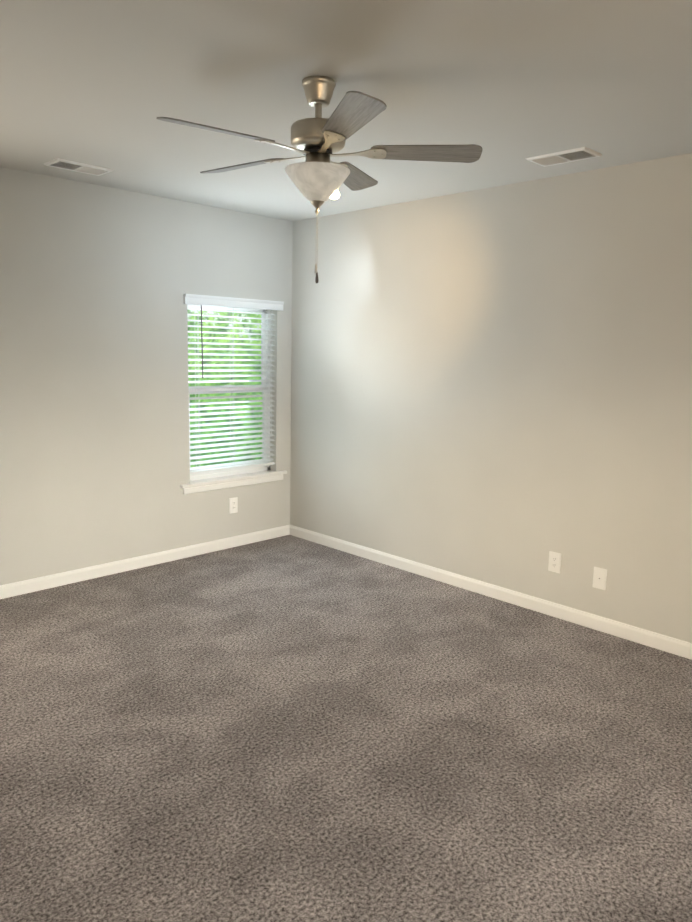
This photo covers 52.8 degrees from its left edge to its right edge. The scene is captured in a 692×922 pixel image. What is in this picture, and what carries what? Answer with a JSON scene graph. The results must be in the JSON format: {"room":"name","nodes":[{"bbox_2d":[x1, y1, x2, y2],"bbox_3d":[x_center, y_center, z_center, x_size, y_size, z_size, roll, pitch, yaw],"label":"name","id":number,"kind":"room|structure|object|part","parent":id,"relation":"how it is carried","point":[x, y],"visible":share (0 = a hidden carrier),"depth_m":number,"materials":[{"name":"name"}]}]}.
{"room":"empty bedroom","nodes":[
{"label":"empty bedroom","id":0,"kind":"room"},
{"bbox_2d":[0,167,292,584],"bbox_3d":[-2.216,-0.463,4.533,5.030,2.740,0.140,-8,13,-44],"label":"wall","id":1,"kind":"structure","parent":0,"point":[97,282],"depth_m":4.96,"materials":[{"name":"paint"}]},
{"bbox_2d":[0,525,289,598],"bbox_3d":[-2.191,0.855,4.690,4.750,0.090,0.014,-8,13,-44],"label":"baseboard","id":2,"kind":"structure","parent":1,"relation":"attached to","point":[52,581],"depth_m":5.26,"materials":[{"name":"white wood"}]},
{"bbox_2d":[183,304,282,494],"bbox_3d":[-0.954,-0.545,5.780,1.012,1.529,0.158,-8,13,-44],"label":"window","id":3,"kind":"structure","parent":1,"relation":"in","point":[227,473],"depth_m":5.89,"materials":[{"name":"white plastic"}]},
{"bbox_2d":[187,305,274,474],"bbox_3d":[-0.941,-0.613,5.751,0.868,1.387,0.056,-8,13,-44],"label":"window blinds","id":4,"kind":"object","parent":3,"relation":"attached to","point":[230,464],"visible":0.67,"depth_m":5.75,"materials":[{"name":"white plastic"}]},
{"bbox_2d":[201,305,202,377],"bbox_3d":[-1.124,-0.937,5.435,0.011,0.576,0.017,-8,13,-44],"label":"blind wand","id":5,"kind":"object","parent":4,"relation":"hanging from","point":[202,341],"visible":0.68,"depth_m":5.43,"materials":[{"name":"grey"}]},
{"bbox_3d":[-0.920,0.189,5.848,1.012,0.058,0.018,-8,13,-44],"label":"window apron","id":6,"kind":"part","parent":3,"relation":"part of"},
{"bbox_3d":[-0.637,-0.739,5.960,0.013,1.071,0.012,-8,13,-44],"label":"blind cord","id":7,"kind":"part","parent":3,"relation":"part of","materials":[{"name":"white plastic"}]},
{"bbox_2d":[183,294,283,310],"bbox_3d":[-0.881,-1.274,5.609,0.960,0.076,0.034,-8,13,-44],"label":"window valance","id":8,"kind":"object","parent":1,"relation":"attached to","point":[204,300],"visible":0.96,"depth_m":5.56,"materials":[{"name":"white"}]},
{"bbox_2d":[229,497,237,513],"bbox_3d":[-0.945,0.374,5.863,0.084,0.132,0.009,-8,13,-44],"label":"outlet","id":9,"kind":"object","parent":1,"relation":"attached to","point":[233,505],"visible":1,"depth_m":5.86,"materials":[{"name":"white plastic"}]},
{"bbox_2d":[180,470,286,487],"bbox_3d":[-0.962,0.140,5.884,1.070,0.026,0.175,-8,13,-44],"label":"window sill","id":10,"kind":"structure","parent":1,"relation":"attached to","point":[209,481],"depth_m":5.81,"materials":[{"name":"white wood"}]},
{"bbox_2d":[0,535,691,921],"bbox_3d":[-0.277,1.296,2.808,5.030,0.100,5.730,-8,13,-44],"label":"floor","id":11,"kind":"structure","parent":0,"point":[288,729],"depth_m":2.93,"materials":[{"name":"carpet"}]},
{"bbox_2d":[0,0,691,221],"bbox_3d":[-0.215,-1.507,2.357,5.030,0.100,5.730,-8,13,-44],"label":"ceiling","id":12,"kind":"structure","parent":0,"point":[508,86],"depth_m":2.86,"materials":[{"name":"grey paint"}]},
{"bbox_2d":[44,158,112,175],"bbox_3d":[-1.625,-1.786,4.243,0.350,0.016,0.200,-8,13,-44],"label":"ceiling vent","id":13,"kind":"object","parent":12,"relation":"in","point":[76,166],"visible":0.98,"depth_m":4.22,"materials":[{"name":"white metal"}]},
{"bbox_2d":[285,75,349,261],"bbox_3d":[-0.117,-1.163,2.863,0.268,0.737,0.268,-8,13,-44],"label":"ceiling fan","id":14,"kind":"object","parent":12,"relation":"hanging from","point":[307,132],"depth_m":2.78,"materials":[{"name":"silver metal"}]},
{"bbox_2d":[254,139,309,153],"bbox_3d":[-0.251,-1.247,2.755,0.230,0.023,0.079,-5,11,-35],"label":"iron","id":15,"kind":"object","parent":14,"relation":"attached to","point":[288,147],"visible":1,"depth_m":2.76,"materials":[{"name":"silver metal"}]},
{"bbox_2d":[156,117,274,141],"bbox_3d":[-0.476,-1.234,2.597,0.450,0.037,0.138,-5,11,-35],"label":"blade","id":16,"kind":"object","parent":15,"relation":"attached to","point":[193,124],"visible":0.94,"depth_m":2.56,"materials":[{"name":"grey wood"}]},
{"bbox_2d":[264,156,305,162],"bbox_3d":[-0.246,-1.278,2.946,0.230,0.023,0.079,8,11,36],"label":"iron","id":17,"kind":"object","parent":14,"relation":"attached to","point":[284,159],"visible":1,"depth_m":2.95,"materials":[{"name":"silver metal"}]},
{"bbox_2d":[200,158,283,173],"bbox_3d":[-0.465,-1.316,3.108,0.450,0.037,0.138,8,11,36],"label":"blade","id":18,"kind":"object","parent":17,"relation":"attached to","point":[235,167],"visible":0.96,"depth_m":3.10,"materials":[{"name":"grey wood"}]},
{"bbox_2d":[303,147,331,155],"bbox_3d":[-0.114,-1.318,2.838,0.120,0.135,0.120,-8,13,-44],"label":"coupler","id":19,"kind":"object","parent":14,"relation":"attached to","point":[316,149],"visible":0.25,"depth_m":2.80,"materials":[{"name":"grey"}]},
{"bbox_3d":[-0.118,-1.130,2.869,0.268,0.127,0.268,-8,13,-44],"label":"ceiling fan shade","id":20,"kind":"part","parent":14,"relation":"part of","materials":[{"name":"white glass"}]},
{"bbox_3d":[-0.119,-0.915,2.915,0.004,0.233,0.003,-8,13,-44],"label":"ceiling fan pull chain","id":21,"kind":"part","parent":14,"relation":"part of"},
{"bbox_2d":[317,130,344,152],"bbox_3d":[-0.068,-1.233,2.692,0.079,0.023,0.230,-2,10,-17],"label":"iron","id":22,"kind":"object","parent":14,"relation":"attached to","point":[330,137],"visible":1,"depth_m":2.64,"materials":[{"name":"silver metal"}]},
{"bbox_2d":[322,91,386,139],"bbox_3d":[0.013,-1.196,2.431,0.138,0.037,0.450,-2,10,-17],"label":"blade","id":23,"kind":"object","parent":22,"relation":"attached to","point":[353,112],"visible":0.94,"depth_m":2.37,"materials":[{"name":"grey wood"}]},
{"bbox_3d":[-0.050,-1.109,2.903,0.048,0.036,0.048,-8,13,-44],"label":"ceiling fan bulb","id":24,"kind":"part","parent":14,"relation":"part of","materials":[{"name":"white glass"}]},
{"bbox_2d":[330,161,347,166],"bbox_3d":[-0.060,-1.283,3.002,0.079,0.023,0.230,4,10,19],"label":"iron","id":25,"kind":"object","parent":14,"relation":"attached to","point":[344,164],"visible":0.1,"depth_m":3.03,"materials":[{"name":"silver metal"}]},
{"bbox_2d":[340,162,377,190],"bbox_3d":[0.030,-1.329,3.257,0.138,0.037,0.450,4,10,19],"label":"blade","id":26,"kind":"object","parent":25,"relation":"attached to","point":[357,179],"visible":0.79,"depth_m":3.32,"materials":[{"name":"grey wood"}]},
{"bbox_2d":[330,148,386,158],"bbox_3d":[0.050,-1.255,2.845,0.230,0.023,0.079,1,9,1],"label":"iron","id":27,"kind":"object","parent":14,"relation":"attached to","point":[377,153],"visible":1,"depth_m":2.84,"materials":[{"name":"silver metal"}]},
{"bbox_2d":[371,144,481,162],"bbox_3d":[0.325,-1.255,2.839,0.450,0.037,0.138,1,9,1],"label":"blade","id":28,"kind":"object","parent":27,"relation":"attached to","point":[469,153],"visible":0.96,"depth_m":2.83,"materials":[{"name":"grey wood"}]},
{"bbox_2d":[525,147,601,166],"bbox_3d":[1.184,-1.653,3.794,0.200,0.016,0.350,-8,13,-44],"label":"ceiling vent","id":29,"kind":"object","parent":12,"relation":"in","point":[567,156],"visible":1,"depth_m":3.77,"materials":[{"name":"white metal"}]},
{"bbox_2d":[290,153,691,642],"bbox_3d":[1.537,-0.334,4.242,0.140,2.740,5.590,-8,13,-44],"label":"wall","id":30,"kind":"structure","parent":0,"point":[492,385],"depth_m":4.56,"materials":[{"name":"paint"}]},
{"bbox_2d":[290,525,691,659],"bbox_3d":[1.404,0.973,4.447,0.014,0.090,5.450,-8,13,-44],"label":"baseboard","id":31,"kind":"structure","parent":30,"relation":"attached to","point":[675,646],"depth_m":4.70,"materials":[{"name":"white wood"}]},
{"bbox_2d":[548,551,561,572],"bbox_3d":[1.339,0.650,4.473,0.009,0.132,0.084,-8,13,-44],"label":"electrical outlet","id":32,"kind":"object","parent":30,"relation":"attached to","point":[554,564],"visible":1,"depth_m":4.47,"materials":[{"name":"white plastic"}]},
{"bbox_2d":[592,567,606,589],"bbox_3d":[1.553,0.719,4.266,0.006,0.132,0.084,-8,13,-44],"label":"outlet plate","id":33,"kind":"object","parent":30,"relation":"attached to","point":[599,577],"visible":1,"depth_m":4.26,"materials":[{"name":"white plastic"}]},
{"label":"outside","id":34,"kind":"structure","parent":0,"visible":0},
{"bbox_2d":[187,308,262,466],"bbox_3d":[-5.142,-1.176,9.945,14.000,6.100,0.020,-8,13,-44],"label":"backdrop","id":35,"kind":"structure","parent":34,"point":[225,367],"depth_m":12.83,"materials":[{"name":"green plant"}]}
]}

